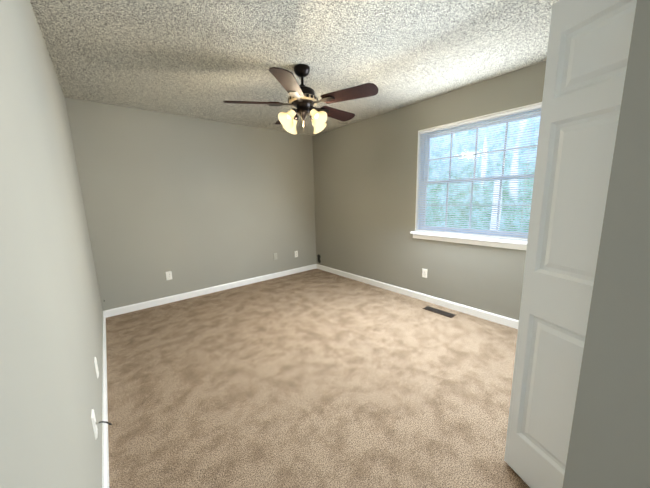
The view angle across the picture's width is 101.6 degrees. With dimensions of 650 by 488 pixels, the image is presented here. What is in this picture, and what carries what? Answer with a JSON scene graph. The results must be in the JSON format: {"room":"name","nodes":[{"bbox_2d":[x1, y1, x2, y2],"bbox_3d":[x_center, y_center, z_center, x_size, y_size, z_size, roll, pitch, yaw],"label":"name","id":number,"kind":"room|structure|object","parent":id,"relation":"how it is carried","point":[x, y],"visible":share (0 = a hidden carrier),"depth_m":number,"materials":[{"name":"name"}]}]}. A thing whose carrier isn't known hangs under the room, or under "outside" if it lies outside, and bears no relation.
{"room":"empty bedroom","nodes":[
{"label":"empty bedroom","id":0,"kind":"room"},
{"bbox_2d":[0,0,102,487],"bbox_3d":[-1.002,-0.001,0.858,0.140,2.440,5.678,-9,13,-39],"label":"wall","id":1,"kind":"structure","parent":0,"point":[51,340],"depth_m":0.84,"materials":[{"name":"paint"}]},
{"bbox_2d":[94,357,98,378],"bbox_3d":[-1.433,0.774,1.666,0.009,0.115,0.070,-9,13,-39],"label":"electrical outlet","id":2,"kind":"object","parent":1,"relation":"attached to","point":[96,366],"visible":1,"depth_m":1.65,"materials":[{"name":"white plastic"}]},
{"bbox_2d":[91,409,111,438],"bbox_3d":[-1.058,0.840,1.261,0.063,0.115,0.070,-9,13,-39],"label":"outlet","id":3,"kind":"object","parent":1,"relation":"attached to","point":[94,423],"visible":1,"depth_m":1.23,"materials":[{"name":"white plastic"}]},
{"bbox_2d":[102,311,108,487],"bbox_3d":[-1.448,1.051,1.746,0.015,0.088,3.718,-9,13,-39],"label":"baseboard","id":4,"kind":"structure","parent":1,"relation":"attached to","point":[105,450],"depth_m":1.58,"materials":[{"name":"white"}]},
{"bbox_2d":[65,97,315,311],"bbox_3d":[-1.476,-0.534,4.015,3.212,2.440,0.140,-9,13,-39],"label":"wall","id":5,"kind":"structure","parent":0,"point":[191,204],"depth_m":3.58,"materials":[{"name":"paint"}]},
{"bbox_2d":[165,271,171,279],"bbox_3d":[-2.088,0.425,3.550,0.070,0.115,0.009,-9,13,-39],"label":"electrical outlet","id":6,"kind":"object","parent":5,"relation":"attached to","point":[169,275],"visible":1,"depth_m":3.55,"materials":[{"name":"white plastic"}]},
{"bbox_2d":[105,264,315,316],"bbox_3d":[-1.398,0.634,4.156,3.150,0.088,0.015,-9,13,-39],"label":"baseboard","id":7,"kind":"structure","parent":5,"relation":"attached to","point":[147,304],"depth_m":3.81,"materials":[{"name":"white wood"}]},
{"bbox_2d":[30,0,558,135],"bbox_3d":[0.256,-1.466,1.689,3.492,0.100,5.678,-9,13,-39],"label":"ceiling","id":8,"kind":"structure","parent":0,"point":[202,59],"depth_m":1.98,"materials":[{"name":"white paint"}]},
{"bbox_2d":[223,64,377,133],"bbox_3d":[-0.172,-1.258,2.343,1.248,0.511,1.271,-9,13,-39],"label":"fan","id":9,"kind":"object","parent":8,"relation":"hanging from","point":[303,98],"visible":1,"depth_m":2.22,"materials":[{"name":"brown wood"}]},
{"bbox_2d":[106,268,529,487],"bbox_3d":[0.321,1.036,2.121,3.492,0.100,5.678,-9,13,-39],"label":"floor","id":10,"kind":"structure","parent":0,"point":[316,378],"depth_m":1.87,"materials":[{"name":"carpet"}]},
{"bbox_2d":[423,306,454,317],"bbox_3d":[1.327,0.787,3.093,0.110,0.007,0.345,-9,13,-39],"label":"air vent register","id":11,"kind":"object","parent":10,"relation":"on","point":[440,312],"visible":1,"depth_m":3.08,"materials":[{"name":"brown metal"}]},
{"bbox_2d":[312,61,545,319],"bbox_3d":[1.579,-0.429,2.952,0.140,2.440,5.678,-9,13,-39],"label":"wall","id":12,"kind":"structure","parent":0,"point":[365,175],"depth_m":3.50,"materials":[{"name":"paint"}]},
{"bbox_2d":[316,264,518,328],"bbox_3d":[1.083,0.654,3.663,0.015,0.088,3.931,-9,13,-39],"label":"baseboard","id":13,"kind":"structure","parent":12,"relation":"attached to","point":[499,319],"depth_m":3.32,"materials":[{"name":"white wood"}]},
{"bbox_2d":[422,268,426,277],"bbox_3d":[1.269,0.374,3.380,0.009,0.115,0.070,-9,13,-39],"label":"outlet","id":14,"kind":"object","parent":12,"relation":"attached to","point":[424,273],"visible":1,"depth_m":3.38,"materials":[{"name":"white plastic"}]},
{"bbox_2d":[410,102,541,249],"bbox_3d":[1.581,-0.656,2.868,0.185,1.315,1.340,-9,13,-39],"label":"window unit","id":15,"kind":"structure","parent":12,"relation":"in","point":[474,128],"depth_m":2.89,"materials":[{"name":"white plastic"}]},
{"bbox_2d":[417,104,541,239],"bbox_3d":[1.562,-0.694,2.846,0.040,1.204,1.224,-9,13,-39],"label":"window blinds","id":16,"kind":"object","parent":15,"relation":"attached to","point":[501,115],"visible":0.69,"depth_m":2.78,"materials":[{"name":"white plastic"}]},
{"bbox_2d":[562,0,649,487],"bbox_3d":[1.128,0.080,0.072,0.120,2.440,1.467,-9,13,-39],"label":"wall","id":17,"kind":"structure","parent":0,"point":[609,444],"depth_m":0.58,"materials":[{"name":"paint"}]},
{"bbox_3d":[1.225,-0.904,0.875,0.751,0.016,0.024,-9,13,-39],"label":"track rail","id":18,"kind":"object","parent":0,"visible":0},
{"bbox_2d":[504,0,636,487],"bbox_3d":[1.017,0.110,1.048,0.380,2.026,0.358,-9,13,-39],"label":"door","id":19,"kind":"structure","parent":18,"relation":"hanging from","point":[589,41],"depth_m":1.01,"materials":[{"name":"white wood"}]},
{"label":"outside","id":20,"kind":"structure","parent":0,"visible":0},
{"bbox_2d":[425,116,540,231],"bbox_3d":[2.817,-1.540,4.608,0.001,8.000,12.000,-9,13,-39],"label":"window glass","id":21,"kind":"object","parent":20,"point":[481,145],"depth_m":4.66,"materials":[{"name":"clear glass"}]}
]}

